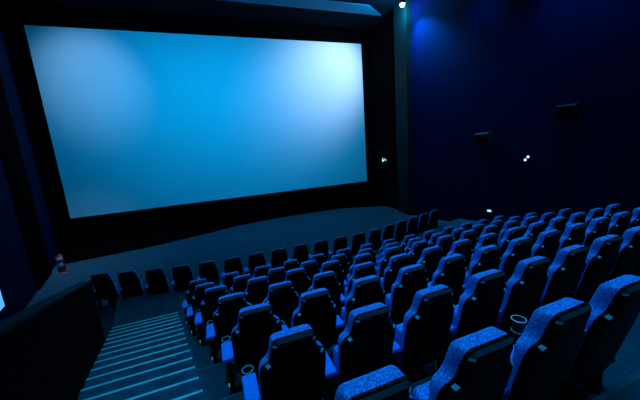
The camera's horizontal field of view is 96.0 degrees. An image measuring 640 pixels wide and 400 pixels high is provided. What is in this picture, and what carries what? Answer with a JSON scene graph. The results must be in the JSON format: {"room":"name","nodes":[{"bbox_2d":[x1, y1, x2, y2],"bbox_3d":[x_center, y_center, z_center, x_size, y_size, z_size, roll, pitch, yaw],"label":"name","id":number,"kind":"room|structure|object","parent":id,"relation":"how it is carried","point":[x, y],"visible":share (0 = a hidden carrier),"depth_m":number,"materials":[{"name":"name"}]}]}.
{"room":"auditorium","nodes":[
{"label":"auditorium","id":0,"kind":"room"},
{"bbox_2d":[0,25,57,320],"bbox_3d":[-7.324,-1.709,4.300,0.250,11.345,22.219,-11,13,-32],"label":"wall","id":1,"kind":"structure","parent":0,"point":[18,287],"depth_m":9.49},
{"bbox_2d":[0,74,51,289],"bbox_3d":[-10.771,-2.479,9.843,0.088,11.265,1.884,-11,13,-32],"label":"drape","id":2,"kind":"object","parent":1,"relation":"attached to","point":[10,152],"visible":1,"depth_m":10.16,"materials":[{"name":"black fabric"}]},
{"bbox_2d":[0,0,66,253],"bbox_3d":[-12.790,-2.901,12.900,0.088,11.265,1.554,-11,13,-32],"label":"drape","id":3,"kind":"object","parent":1,"relation":"attached to","point":[5,20],"visible":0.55,"depth_m":12.67,"materials":[{"name":"black fabric"}]},
{"bbox_2d":[223,0,380,15],"bbox_3d":[-4.258,-9.354,13.151,16.985,0.059,0.914,-8,11,-20],"label":"trim","id":4,"kind":"structure","parent":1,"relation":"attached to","point":[328,5],"depth_m":14.69,"materials":[{"name":"blue paint"}]},
{"bbox_2d":[0,280,104,399],"bbox_3d":[-1.523,1.740,1.011,0.185,4.942,10.540,-11,13,-32],"label":"wall","id":5,"kind":"structure","parent":0,"point":[49,348],"depth_m":2.90,"materials":[{"name":"black fabric"}]},
{"bbox_2d":[181,317,194,326],"bbox_3d":[3.103,2.190,8.470,13.108,0.637,0.830,-8,11,-20],"label":"floor","id":6,"kind":"structure","parent":0,"point":[182,318],"depth_m":6.43,"materials":[{"name":"carpet"}]},
{"bbox_2d":[182,278,207,325],"bbox_3d":[-2.543,2.146,6.055,0.643,1.180,0.622,-8,11,-20],"label":"chair","id":7,"kind":"object","parent":6,"relation":"on","point":[190,293],"visible":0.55,"depth_m":5.75,"materials":[{"name":"fabric"}]},
{"bbox_2d":[220,271,239,292],"bbox_3d":[-1.942,2.061,6.272,0.643,1.180,0.622,-8,11,-20],"label":"chair","id":8,"kind":"object","parent":6,"relation":"on","point":[228,277],"visible":0.23,"depth_m":5.94,"materials":[{"name":"plastic"}]},
{"bbox_2d":[252,265,269,277],"bbox_3d":[-1.341,1.975,6.490,0.643,1.180,0.622,-8,11,-20],"label":"chair","id":9,"kind":"object","parent":6,"relation":"on","point":[259,271],"visible":0.23,"depth_m":6.15,"materials":[{"name":"plastic"}]},
{"bbox_2d":[283,259,299,271],"bbox_3d":[-0.741,1.889,6.708,0.643,1.180,0.622,-8,11,-20],"label":"chair","id":10,"kind":"object","parent":6,"relation":"on","point":[290,264],"visible":0.24,"depth_m":6.37,"materials":[{"name":"fabric"}]},
{"bbox_2d":[311,253,327,268],"bbox_3d":[-0.140,1.803,6.926,0.643,1.180,0.622,-8,11,-20],"label":"chair","id":11,"kind":"object","parent":6,"relation":"on","point":[320,258],"visible":0.2,"depth_m":6.61,"materials":[{"name":"fabric"}]},
{"bbox_2d":[336,248,352,266],"bbox_3d":[0.462,1.717,7.144,0.643,1.180,0.622,-8,11,-20],"label":"chair","id":12,"kind":"object","parent":6,"relation":"on","point":[346,251],"visible":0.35,"depth_m":6.84,"materials":[{"name":"plastic"}]},
{"bbox_2d":[8,5,373,245],"bbox_3d":[-4.976,-4.234,16.832,18.705,11.345,0.250,-8,11,-20],"label":"screen frame","id":13,"kind":"structure","parent":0,"point":[75,233],"depth_m":15.97,"materials":[{"name":"black fabric"}]},
{"bbox_2d":[16,19,369,223],"bbox_3d":[-4.963,-4.581,16.576,17.493,9.374,0.080,-8,11,-20],"label":"screen","id":14,"kind":"object","parent":13,"relation":"attached to","point":[134,119],"visible":1,"depth_m":15.76,"materials":[{"name":"fabric"}]},
{"bbox_2d":[184,325,203,337],"bbox_3d":[3.536,2.174,7.757,13.130,0.867,0.810,-8,11,-20],"label":"floor","id":15,"kind":"structure","parent":0,"point":[189,333],"depth_m":5.67,"materials":[{"name":"carpet"}]},
{"bbox_2d":[186,282,214,336],"bbox_3d":[-2.118,2.015,5.331,0.643,1.180,0.622,-8,11,-20],"label":"chair","id":16,"kind":"object","parent":15,"relation":"on","point":[196,300],"visible":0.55,"depth_m":5.04,"materials":[{"name":"plastic"}]},
{"bbox_2d":[229,274,251,293],"bbox_3d":[-1.516,1.929,5.549,0.643,1.180,0.622,-8,11,-20],"label":"chair","id":17,"kind":"object","parent":15,"relation":"on","point":[239,282],"visible":0.33,"depth_m":5.22,"materials":[{"name":"plastic"}]},
{"bbox_2d":[267,267,285,284],"bbox_3d":[-0.915,1.844,5.767,0.643,1.180,0.622,-8,11,-20],"label":"chair","id":18,"kind":"object","parent":15,"relation":"on","point":[275,275],"visible":0.27,"depth_m":5.44,"materials":[{"name":"plastic"}]},
{"bbox_2d":[300,260,320,284],"bbox_3d":[-0.315,1.758,5.985,0.643,1.180,0.622,-8,11,-20],"label":"chair","id":19,"kind":"object","parent":15,"relation":"on","point":[311,267],"visible":0.24,"depth_m":5.68,"materials":[{"name":"plastic"}]},
{"bbox_2d":[330,254,349,280],"bbox_3d":[0.286,1.672,6.203,0.643,1.180,0.622,-8,11,-20],"label":"chair","id":20,"kind":"object","parent":15,"relation":"on","point":[345,265],"visible":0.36,"depth_m":5.93,"materials":[{"name":"plastic"}]},
{"bbox_2d":[188,334,209,349],"bbox_3d":[3.937,2.161,7.097,13.133,1.077,0.710,-8,11,-20],"label":"floor","id":21,"kind":"structure","parent":0,"point":[194,343],"depth_m":4.98,"materials":[{"name":"carpet"}]},
{"bbox_2d":[195,285,228,346],"bbox_3d":[-1.702,1.886,4.712,0.643,1.180,0.622,-8,11,-20],"label":"chair","id":22,"kind":"object","parent":21,"relation":"on","point":[209,305],"visible":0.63,"depth_m":4.43,"materials":[{"name":"plastic"}]},
{"bbox_2d":[244,276,269,305],"bbox_3d":[-1.101,1.800,4.930,0.643,1.180,0.622,-8,11,-20],"label":"chair","id":23,"kind":"object","parent":21,"relation":"on","point":[256,291],"visible":0.34,"depth_m":4.63,"materials":[{"name":"plastic"}]},
{"bbox_2d":[285,268,310,295],"bbox_3d":[-0.500,1.714,5.148,0.643,1.180,0.622,-8,11,-20],"label":"chair","id":24,"kind":"object","parent":21,"relation":"on","point":[301,282],"visible":0.33,"depth_m":4.86,"materials":[{"name":"plastic"}]},
{"bbox_2d":[320,260,343,293],"bbox_3d":[0.101,1.629,5.366,0.643,1.180,0.622,-8,11,-20],"label":"chair","id":25,"kind":"object","parent":21,"relation":"on","point":[334,265],"visible":0.35,"depth_m":5.07,"materials":[{"name":"plastic"}]},
{"bbox_2d":[343,253,374,294],"bbox_3d":[0.702,1.543,5.584,0.643,1.180,0.622,-8,11,-20],"label":"chair","id":26,"kind":"object","parent":21,"relation":"on","point":[366,257],"visible":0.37,"depth_m":5.26,"materials":[{"name":"fabric"}]},
{"bbox_2d":[376,246,401,277],"bbox_3d":[1.303,1.457,5.802,0.643,1.180,0.622,-8,11,-20],"label":"chair","id":27,"kind":"object","parent":21,"relation":"on","point":[383,263],"visible":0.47,"depth_m":5.49,"materials":[{"name":"fabric"}]},
{"bbox_2d":[408,240,428,264],"bbox_3d":[1.904,1.371,6.019,0.643,1.180,0.622,-8,11,-20],"label":"chair","id":28,"kind":"object","parent":21,"relation":"on","point":[415,252],"visible":0.27,"depth_m":5.70,"materials":[{"name":"fabric"}]},
{"bbox_2d":[435,235,453,256],"bbox_3d":[2.505,1.285,6.237,0.643,1.180,0.622,-8,11,-20],"label":"chair","id":29,"kind":"object","parent":21,"relation":"on","point":[446,241],"visible":0.25,"depth_m":5.93,"materials":[{"name":"fabric"}]},
{"bbox_2d":[459,230,477,253],"bbox_3d":[3.106,1.199,6.455,0.643,1.180,0.622,-8,11,-20],"label":"chair","id":30,"kind":"object","parent":21,"relation":"on","point":[469,234],"visible":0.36,"depth_m":6.14,"materials":[{"name":"fabric"}]},
{"bbox_2d":[477,225,498,243],"bbox_3d":[3.707,1.113,6.673,0.643,1.180,0.622,-8,11,-20],"label":"chair","id":31,"kind":"object","parent":21,"relation":"on","point":[492,228],"visible":0.27,"depth_m":6.34,"materials":[{"name":"fabric"}]},
{"bbox_2d":[498,220,518,243],"bbox_3d":[4.308,1.027,6.891,0.643,1.180,0.622,-8,11,-20],"label":"chair","id":32,"kind":"object","parent":21,"relation":"on","point":[514,223],"visible":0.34,"depth_m":6.57,"materials":[{"name":"fabric"}]},
{"bbox_2d":[520,216,537,236],"bbox_3d":[4.909,0.941,7.109,0.643,1.180,0.622,-8,11,-20],"label":"chair","id":33,"kind":"object","parent":21,"relation":"on","point":[527,221],"visible":0.27,"depth_m":6.78,"materials":[{"name":"fabric"}]},
{"bbox_2d":[539,212,555,228],"bbox_3d":[5.510,0.856,7.327,0.643,1.180,0.622,-8,11,-20],"label":"chair","id":34,"kind":"object","parent":21,"relation":"on","point":[546,217],"visible":0.25,"depth_m":7.00,"materials":[{"name":"fabric"}]},
{"bbox_2d":[4,0,398,30],"bbox_3d":[0.174,-8.504,6.138,22.285,0.200,22.300,-8,11,-20],"label":"ceiling","id":35,"kind":"structure","parent":0,"point":[198,9],"depth_m":14.74,"materials":[{"name":"black"}]},
{"bbox_2d":[25,206,447,339],"bbox_3d":[1.024,2.802,8.314,22.329,0.200,22.200,-8,11,-20],"label":"floor","id":36,"kind":"structure","parent":0,"point":[266,236],"depth_m":13.37,"materials":[{"name":"carpet"}]},
{"bbox_2d":[54,250,72,274],"bbox_3d":[-10.382,2.466,11.564,0.440,0.940,0.340,-5,11,-5],"label":"fire extinguisher","id":37,"kind":"object","parent":36,"relation":"on","point":[60,263],"visible":1,"depth_m":11.51,"materials":[{"name":"red metal"}]},
{"bbox_2d":[90,272,120,309],"bbox_3d":[-6.273,2.619,8.451,0.646,1.180,0.622,-6,11,-8],"label":"chair","id":38,"kind":"object","parent":36,"relation":"on","point":[105,288],"visible":0.91,"depth_m":8.29,"materials":[{"name":"fabric"}]},
{"bbox_2d":[118,270,146,297],"bbox_3d":[-5.531,2.562,8.461,0.646,1.180,0.622,-6,11,-10],"label":"chair","id":39,"kind":"object","parent":36,"relation":"on","point":[131,285],"visible":0.84,"depth_m":8.26,"materials":[{"name":"plastic"}]},
{"bbox_2d":[78,312,208,399],"bbox_3d":[-1.003,2.858,1.984,1.383,2.316,11.750,-11,13,-32],"label":"staircase","id":40,"kind":"structure","parent":36,"relation":"on","point":[153,358],"depth_m":3.98,"materials":[{"name":"carpet"}]},
{"bbox_2d":[144,267,172,294],"bbox_3d":[-4.804,2.498,8.513,0.646,1.180,0.622,-7,11,-12],"label":"chair","id":41,"kind":"object","parent":36,"relation":"on","point":[157,281],"visible":0.91,"depth_m":8.31,"materials":[{"name":"plastic"}]},
{"bbox_2d":[171,264,193,291],"bbox_3d":[-4.093,2.427,8.605,0.646,1.180,0.622,-7,11,-14],"label":"chair","id":42,"kind":"object","parent":36,"relation":"on","point":[182,275],"visible":0.81,"depth_m":8.38,"materials":[{"name":"plastic"}]},
{"bbox_2d":[197,260,220,284],"bbox_3d":[-3.399,2.350,8.739,0.646,1.180,0.622,-7,11,-16],"label":"chair","id":43,"kind":"object","parent":36,"relation":"on","point":[208,270],"visible":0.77,"depth_m":8.50,"materials":[{"name":"plastic"}]},
{"bbox_2d":[54,199,385,265],"bbox_3d":[-4.068,1.438,16.531,18.038,0.198,2.569,-8,11,-20],"label":"stage","id":44,"kind":"object","parent":36,"relation":"on","point":[79,252],"visible":0.84,"depth_m":15.05,"materials":[{"name":"black fabric"}]},
{"bbox_2d":[221,256,242,281],"bbox_3d":[-2.719,2.266,8.913,0.646,1.180,0.622,-8,11,-18],"label":"chair","id":45,"kind":"object","parent":36,"relation":"on","point":[233,264],"visible":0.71,"depth_m":8.64,"materials":[{"name":"plastic"}]},
{"bbox_2d":[244,252,265,276],"bbox_3d":[-2.055,2.176,9.129,0.646,1.180,0.622,-8,11,-20],"label":"chair","id":46,"kind":"object","parent":36,"relation":"on","point":[255,260],"visible":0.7,"depth_m":8.87,"materials":[{"name":"plastic"}]},
{"bbox_2d":[266,248,287,268],"bbox_3d":[-1.391,2.081,9.370,0.646,1.180,0.622,-8,11,-20],"label":"chair","id":47,"kind":"object","parent":36,"relation":"on","point":[279,256],"visible":0.67,"depth_m":9.12,"materials":[{"name":"plastic"}]},
{"bbox_2d":[288,243,308,265],"bbox_3d":[-0.727,1.986,9.611,0.646,1.180,0.622,-8,11,-20],"label":"chair","id":48,"kind":"object","parent":36,"relation":"on","point":[300,252],"visible":0.62,"depth_m":9.35,"materials":[{"name":"plastic"}]},
{"bbox_2d":[308,239,327,259],"bbox_3d":[-0.062,1.891,9.851,0.646,1.180,0.622,-8,11,-20],"label":"chair","id":49,"kind":"object","parent":36,"relation":"on","point":[321,246],"visible":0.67,"depth_m":9.58,"materials":[{"name":"plastic"}]},
{"bbox_2d":[328,236,346,260],"bbox_3d":[0.602,1.796,10.092,0.646,1.180,0.622,-8,11,-20],"label":"chair","id":50,"kind":"object","parent":36,"relation":"on","point":[339,243],"visible":0.58,"depth_m":9.83,"materials":[{"name":"plastic"}]},
{"bbox_2d":[347,232,365,255],"bbox_3d":[1.266,1.701,10.333,0.646,1.180,0.622,-8,11,-20],"label":"chair","id":51,"kind":"object","parent":36,"relation":"on","point":[358,239],"visible":0.56,"depth_m":10.09,"materials":[{"name":"plastic"}]},
{"bbox_2d":[366,228,380,249],"bbox_3d":[1.883,1.601,10.621,0.646,1.180,0.622,-9,12,-25],"label":"chair","id":52,"kind":"object","parent":36,"relation":"on","point":[374,237],"visible":0.58,"depth_m":10.38,"materials":[{"name":"plastic"}]},
{"bbox_2d":[379,224,394,248],"bbox_3d":[2.479,1.478,11.040,0.646,1.180,0.622,-9,12,-25],"label":"chair","id":53,"kind":"object","parent":36,"relation":"on","point":[388,230],"visible":0.55,"depth_m":10.79,"materials":[{"name":"plastic"}]},
{"bbox_2d":[393,220,406,241],"bbox_3d":[3.075,1.355,11.459,0.646,1.180,0.622,-9,12,-25],"label":"chair","id":54,"kind":"object","parent":36,"relation":"on","point":[401,226],"visible":0.59,"depth_m":11.24,"materials":[{"name":"plastic"}]},
{"bbox_2d":[405,216,418,235],"bbox_3d":[3.671,1.232,11.877,0.646,1.180,0.622,-9,12,-25],"label":"chair","id":55,"kind":"object","parent":36,"relation":"on","point":[412,224],"visible":0.56,"depth_m":11.64,"materials":[{"name":"plastic"}]},
{"bbox_2d":[416,213,429,234],"bbox_3d":[4.267,1.109,12.296,0.646,1.180,0.622,-9,12,-25],"label":"chair","id":56,"kind":"object","parent":36,"relation":"on","point":[423,218],"visible":0.64,"depth_m":12.08,"materials":[{"name":"plastic"}]},
{"bbox_2d":[426,209,439,230],"bbox_3d":[4.916,0.977,12.740,0.765,1.180,0.622,-9,12,-25],"label":"chair","id":57,"kind":"object","parent":36,"relation":"on","point":[434,215],"visible":0.66,"depth_m":12.50,"materials":[{"name":"fabric"}]},
{"bbox_2d":[192,315,338,368],"bbox_3d":[4.347,2.142,6.423,13.184,1.302,0.840,-8,11,-20],"label":"floor","id":58,"kind":"structure","parent":0,"point":[201,354],"depth_m":4.28,"materials":[{"name":"carpet"}]},
{"bbox_2d":[206,292,251,364],"bbox_3d":[-1.231,1.760,3.975,0.643,1.180,0.622,-8,11,-20],"label":"chair","id":59,"kind":"object","parent":58,"relation":"on","point":[225,318],"visible":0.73,"depth_m":3.71,"materials":[{"name":"plastic"}]},
{"bbox_2d":[263,281,299,328],"bbox_3d":[-0.630,1.674,4.193,0.643,1.180,0.622,-8,11,-20],"label":"chair","id":60,"kind":"object","parent":58,"relation":"on","point":[282,298],"visible":0.38,"depth_m":3.92,"materials":[{"name":"plastic"}]},
{"bbox_2d":[307,271,340,314],"bbox_3d":[-0.029,1.588,4.410,0.643,1.180,0.622,-8,11,-20],"label":"chair","id":61,"kind":"object","parent":58,"relation":"on","point":[328,280],"visible":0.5,"depth_m":4.11,"materials":[{"name":"plastic"}]},
{"bbox_2d":[339,262,378,317],"bbox_3d":[0.572,1.502,4.628,0.643,1.180,0.622,-8,11,-20],"label":"chair","id":62,"kind":"object","parent":58,"relation":"on","point":[365,269],"visible":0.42,"depth_m":4.32,"materials":[{"name":"fabric"}]},
{"bbox_2d":[380,253,411,303],"bbox_3d":[1.173,1.416,4.846,0.643,1.180,0.622,-8,11,-20],"label":"chair","id":63,"kind":"object","parent":58,"relation":"on","point":[396,262],"visible":0.38,"depth_m":4.54,"materials":[{"name":"fabric"}]},
{"bbox_2d":[417,246,442,281],"bbox_3d":[1.774,1.330,5.064,0.643,1.180,0.622,-8,11,-20],"label":"chair","id":64,"kind":"object","parent":58,"relation":"on","point":[430,258],"visible":0.38,"depth_m":4.76,"materials":[{"name":"fabric"}]},
{"bbox_2d":[447,239,471,271],"bbox_3d":[2.375,1.244,5.282,0.643,1.180,0.622,-8,11,-20],"label":"chair","id":65,"kind":"object","parent":58,"relation":"on","point":[463,247],"visible":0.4,"depth_m":4.97,"materials":[{"name":"fabric"}]},
{"bbox_2d":[468,233,498,270],"bbox_3d":[2.976,1.158,5.500,0.643,1.180,0.622,-8,11,-20],"label":"chair","id":66,"kind":"object","parent":58,"relation":"on","point":[488,239],"visible":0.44,"depth_m":5.18,"materials":[{"name":"fabric"}]},
{"bbox_2d":[499,227,523,261],"bbox_3d":[3.577,1.073,5.718,0.643,1.180,0.622,-8,11,-20],"label":"chair","id":67,"kind":"object","parent":58,"relation":"on","point":[510,234],"visible":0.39,"depth_m":5.40,"materials":[{"name":"fabric"}]},
{"bbox_2d":[523,222,545,248],"bbox_3d":[4.178,0.987,5.935,0.643,1.180,0.622,-8,11,-20],"label":"chair","id":68,"kind":"object","parent":58,"relation":"on","point":[533,231],"visible":0.37,"depth_m":5.61,"materials":[{"name":"plastic"}]},
{"bbox_2d":[545,217,567,237],"bbox_3d":[4.779,0.901,6.153,0.643,1.180,0.622,-8,11,-20],"label":"chair","id":69,"kind":"object","parent":58,"relation":"on","point":[558,223],"visible":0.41,"depth_m":5.83,"materials":[{"name":"fabric"}]},
{"bbox_2d":[566,212,586,226],"bbox_3d":[5.380,0.815,6.371,0.643,1.180,0.622,-8,11,-20],"label":"chair","id":70,"kind":"object","parent":58,"relation":"on","point":[580,217],"visible":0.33,"depth_m":6.04,"materials":[{"name":"fabric"}]},
{"bbox_2d":[585,208,605,226],"bbox_3d":[5.981,0.729,6.589,0.643,1.180,0.622,-8,11,-20],"label":"chair","id":71,"kind":"object","parent":58,"relation":"on","point":[597,212],"visible":0.26,"depth_m":6.26,"materials":[{"name":"fabric"}]},
{"bbox_2d":[603,204,622,217],"bbox_3d":[6.639,0.635,6.827,0.765,1.180,0.622,-8,11,-20],"label":"chair","id":72,"kind":"object","parent":58,"relation":"on","point":[612,209],"visible":0.29,"depth_m":6.47,"materials":[{"name":"fabric"}]},
{"bbox_2d":[199,344,334,399],"bbox_3d":[4.802,2.123,5.675,13.220,1.547,0.880,-8,11,-20],"label":"floor","id":73,"kind":"structure","parent":0,"point":[213,376],"depth_m":3.51,"materials":[{"name":"carpet"}]},
{"bbox_2d":[221,302,281,394],"bbox_3d":[-0.753,1.620,3.194,0.643,1.180,0.622,-8,11,-20],"label":"chair","id":74,"kind":"object","parent":73,"relation":"on","point":[250,337],"visible":0.79,"depth_m":2.97,"materials":[{"name":"plastic"}]},
{"bbox_2d":[281,288,336,349],"bbox_3d":[-0.152,1.534,3.412,0.643,1.180,0.622,-8,11,-20],"label":"chair","id":75,"kind":"object","parent":73,"relation":"on","point":[316,309],"visible":0.56,"depth_m":3.15,"materials":[{"name":"plastic"}]},
{"bbox_2d":[332,275,384,357],"bbox_3d":[0.449,1.448,3.630,0.643,1.180,0.622,-8,11,-20],"label":"chair","id":76,"kind":"object","parent":73,"relation":"on","point":[365,291],"visible":0.52,"depth_m":3.34,"materials":[{"name":"fabric"}]},
{"bbox_2d":[385,264,427,325],"bbox_3d":[1.050,1.363,3.848,0.643,1.180,0.622,-8,11,-20],"label":"chair","id":77,"kind":"object","parent":73,"relation":"on","point":[411,279],"visible":0.57,"depth_m":3.58,"materials":[{"name":"plastic"}]},
{"bbox_2d":[427,254,466,304],"bbox_3d":[1.651,1.277,4.066,0.643,1.180,0.622,-8,11,-20],"label":"chair","id":78,"kind":"object","parent":73,"relation":"on","point":[450,272],"visible":0.45,"depth_m":3.78,"materials":[{"name":"plastic"}]},
{"bbox_2d":[457,245,500,304],"bbox_3d":[2.252,1.191,4.283,0.643,1.180,0.622,-8,11,-20],"label":"chair","id":79,"kind":"object","parent":73,"relation":"on","point":[486,258],"visible":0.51,"depth_m":3.98,"materials":[{"name":"fabric"}]},
{"bbox_2d":[463,271,468,292],"bbox_3d":[2.305,1.252,4.342,0.475,0.425,0.192,-8,11,-20],"label":"seat cushion","id":80,"kind":"object","parent":79,"relation":"on","point":[465,281],"depth_m":4.18,"materials":[{"name":"fabric"}]},
{"bbox_2d":[499,237,532,286],"bbox_3d":[2.853,1.105,4.501,0.643,1.180,0.622,-8,11,-20],"label":"chair","id":81,"kind":"object","parent":73,"relation":"on","point":[518,249],"visible":0.41,"depth_m":4.21,"materials":[{"name":"fabric"}]},
{"bbox_2d":[530,229,561,266],"bbox_3d":[3.454,1.019,4.719,0.643,1.180,0.622,-8,11,-20],"label":"chair","id":82,"kind":"object","parent":73,"relation":"on","point":[547,244],"visible":0.4,"depth_m":4.42,"materials":[{"name":"plastic"}]},
{"bbox_2d":[555,223,587,256],"bbox_3d":[4.055,0.933,4.937,0.643,1.180,0.622,-8,11,-20],"label":"chair","id":83,"kind":"object","parent":73,"relation":"on","point":[574,234],"visible":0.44,"depth_m":4.63,"materials":[{"name":"fabric"}]},
{"bbox_2d":[582,217,610,248],"bbox_3d":[4.656,0.847,5.155,0.643,1.180,0.622,-8,11,-20],"label":"chair","id":84,"kind":"object","parent":73,"relation":"on","point":[597,227],"visible":0.4,"depth_m":4.85,"materials":[{"name":"fabric"}]},
{"bbox_2d":[607,211,632,235],"bbox_3d":[5.257,0.761,5.373,0.643,1.180,0.622,-8,11,-20],"label":"chair","id":85,"kind":"object","parent":73,"relation":"on","point":[620,222],"visible":0.41,"depth_m":5.06,"materials":[{"name":"plastic"}]},
{"bbox_2d":[628,207,639,228],"bbox_3d":[5.858,0.675,5.590,0.643,1.180,0.622,-8,11,-20],"label":"chair","id":86,"kind":"object","parent":73,"relation":"on","point":[635,220],"visible":0.18,"depth_m":5.28,"materials":[{"name":"fabric"}]},
{"bbox_2d":[113,219,490,326],"bbox_3d":[1.398,2.140,10.045,14.847,0.406,3.324,-8,11,-20],"label":"floor","id":87,"kind":"structure","parent":0,"point":[128,310],"depth_m":7.76,"materials":[{"name":"carpet"}]},
{"bbox_2d":[367,10,397,209],"bbox_3d":[4.308,-5.093,17.702,0.250,11.345,4.788,-8,11,-17],"label":"wall","id":88,"kind":"structure","parent":0,"point":[380,37],"depth_m":18.10,"materials":[{"name":"black fabric"}]},
{"bbox_2d":[217,301,583,399],"bbox_3d":[5.277,2.108,4.896,13.254,1.792,0.910,-8,11,-20],"label":"floor","id":89,"kind":"structure","parent":0,"point":[427,368],"depth_m":3.00,"materials":[{"name":"carpet"}]},
{"bbox_2d":[241,324,325,399],"bbox_3d":[-0.299,1.490,2.373,0.643,1.180,0.622,-8,11,-20],"label":"chair","id":90,"kind":"object","parent":89,"relation":"on","point":[293,367],"visible":1,"depth_m":2.12,"materials":[{"name":"plastic"}]},
{"bbox_2d":[323,302,395,399],"bbox_3d":[0.302,1.404,2.591,0.643,1.180,0.622,-8,11,-20],"label":"chair","id":91,"kind":"object","parent":89,"relation":"on","point":[365,345],"visible":0.66,"depth_m":2.35,"materials":[{"name":"plastic"}]},
{"bbox_2d":[333,345,338,386],"bbox_3d":[0.355,1.466,2.649,0.475,0.425,0.192,-8,11,-20],"label":"seat cushion","id":92,"kind":"object","parent":91,"relation":"on","point":[336,378],"depth_m":2.55,"materials":[{"name":"fabric"}]},
{"bbox_2d":[390,284,454,383],"bbox_3d":[0.903,1.318,2.809,0.643,1.180,0.622,-8,11,-20],"label":"chair","id":93,"kind":"object","parent":89,"relation":"on","point":[422,336],"visible":0.75,"depth_m":2.59,"materials":[{"name":"plastic"}]},
{"bbox_2d":[394,323,402,364],"bbox_3d":[0.956,1.380,2.867,0.475,0.425,0.192,-8,11,-20],"label":"seat cushion","id":94,"kind":"object","parent":93,"relation":"on","point":[398,331],"depth_m":2.74,"materials":[{"name":"fabric"}]},
{"bbox_2d":[431,269,504,371],"bbox_3d":[1.504,1.232,3.027,0.643,1.180,0.622,-8,11,-20],"label":"chair","id":95,"kind":"object","parent":89,"relation":"on","point":[478,308],"visible":0.61,"depth_m":2.77,"materials":[{"name":"plastic"}]},
{"bbox_2d":[450,304,458,343],"bbox_3d":[1.556,1.294,3.085,0.475,0.425,0.192,-8,11,-20],"label":"seat cushion","id":96,"kind":"object","parent":95,"relation":"on","point":[452,335],"depth_m":2.93,"materials":[{"name":"fabric"}]},
{"bbox_2d":[494,256,550,333],"bbox_3d":[2.105,1.147,3.245,0.643,1.180,0.622,-8,11,-20],"label":"chair","id":97,"kind":"object","parent":89,"relation":"on","point":[524,290],"visible":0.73,"depth_m":2.99,"materials":[{"name":"plastic"}]},
{"bbox_2d":[505,245,589,327],"bbox_3d":[2.706,1.061,3.463,0.643,1.180,0.622,-8,11,-20],"label":"chair","id":98,"kind":"object","parent":89,"relation":"on","point":[567,268],"visible":0.54,"depth_m":3.19,"materials":[{"name":"plastic"}]},
{"bbox_2d":[572,235,623,300],"bbox_3d":[3.307,0.975,3.680,0.643,1.180,0.622,-8,11,-20],"label":"chair","id":99,"kind":"object","parent":89,"relation":"on","point":[604,251],"visible":0.59,"depth_m":3.42,"materials":[{"name":"plastic"}]},
{"bbox_2d":[583,226,639,302],"bbox_3d":[3.908,0.889,3.898,0.643,1.180,0.622,-8,11,-20],"label":"chair","id":100,"kind":"object","parent":89,"relation":"on","point":[628,259],"visible":0.31,"depth_m":3.63,"materials":[{"name":"fabric"}]},
{"bbox_2d":[393,0,413,214],"bbox_3d":[4.635,-4.790,15.954,0.294,11.345,1.271,-7,11,-16],"label":"pillar","id":101,"kind":"structure","parent":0,"point":[402,31],"depth_m":15.68,"materials":[{"name":"black paint"}]},
{"bbox_2d":[410,313,639,399],"bbox_3d":[5.751,2.082,4.113,13.277,2.062,0.885,-8,11,-20],"label":"floor","id":102,"kind":"structure","parent":0,"point":[627,363],"depth_m":2.66,"materials":[{"name":"carpet"}]},
{"bbox_2d":[334,365,414,399],"bbox_3d":[0.143,1.334,1.560,0.643,1.180,0.622,-8,11,-20],"label":"chair","id":103,"kind":"object","parent":102,"relation":"on","point":[388,382],"visible":1,"depth_m":1.24,"materials":[{"name":"fabric"}]},
{"bbox_2d":[412,326,513,399],"bbox_3d":[0.744,1.248,1.778,0.643,1.180,0.622,-8,11,-20],"label":"chair","id":104,"kind":"object","parent":102,"relation":"on","point":[478,365],"visible":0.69,"depth_m":1.47,"materials":[{"name":"fabric"}]},
{"bbox_2d":[412,381,429,399],"bbox_3d":[0.797,1.310,1.836,0.475,0.425,0.192,-8,11,-20],"label":"seat cushion","id":105,"kind":"object","parent":104,"relation":"on","point":[421,392],"depth_m":1.71,"materials":[{"name":"fabric"}]},
{"bbox_2d":[501,297,591,399],"bbox_3d":[1.345,1.162,1.996,0.643,1.180,0.622,-8,11,-20],"label":"chair","id":106,"kind":"object","parent":102,"relation":"on","point":[554,333],"visible":0.66,"depth_m":1.72,"materials":[{"name":"plastic"}]},
{"bbox_2d":[510,275,639,399],"bbox_3d":[2.002,1.068,2.234,0.765,1.180,0.622,-8,11,-20],"label":"chair","id":107,"kind":"object","parent":102,"relation":"on","point":[615,304],"visible":0.56,"depth_m":1.97,"materials":[{"name":"fabric"}]},
{"bbox_2d":[511,315,526,332],"bbox_3d":[1.614,1.052,2.345,0.109,0.194,0.109,-8,11,-20],"label":"cup holder","id":108,"kind":"object","parent":107,"relation":"in","point":[518,322],"visible":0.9,"depth_m":2.32,"materials":[{"name":"black plastic"}]},
{"bbox_2d":[411,0,639,222],"bbox_3d":[9.851,-3.727,8.198,0.250,11.345,17.580,-11,13,-32],"label":"wall","id":109,"kind":"structure","parent":0,"point":[503,68],"depth_m":11.09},
{"bbox_2d":[475,132,492,144],"bbox_3d":[7.012,-2.635,12.324,0.476,0.523,0.580,-11,13,-32],"label":"wall speaker","id":110,"kind":"object","parent":109,"relation":"attached to","point":[482,138],"visible":1,"depth_m":12.13,"materials":[{"name":"grey"}]},
{"bbox_2d":[555,103,580,120],"bbox_3d":[8.490,-3.021,9.874,0.476,0.523,0.580,-11,13,-32],"label":"wall speaker","id":111,"kind":"object","parent":109,"relation":"attached to","point":[568,111],"visible":1,"depth_m":9.70,"materials":[{"name":"grey"}]},
{"bbox_2d":[555,105,574,119],"bbox_3d":[8.300,-2.964,9.756,0.016,0.420,0.520,-11,13,-32],"label":"grille","id":112,"kind":"object","parent":111,"relation":"attached to","point":[563,112],"depth_m":9.76,"materials":[{"name":"black fabric"}]},
{"bbox_2d":[591,370,639,399],"bbox_3d":[7.348,2.300,1.632,14.192,2.312,4.915,-8,11,-20],"label":"floor","id":113,"kind":"structure","parent":0,"point":[629,388],"depth_m":2.13,"materials":[{"name":"carpet"}]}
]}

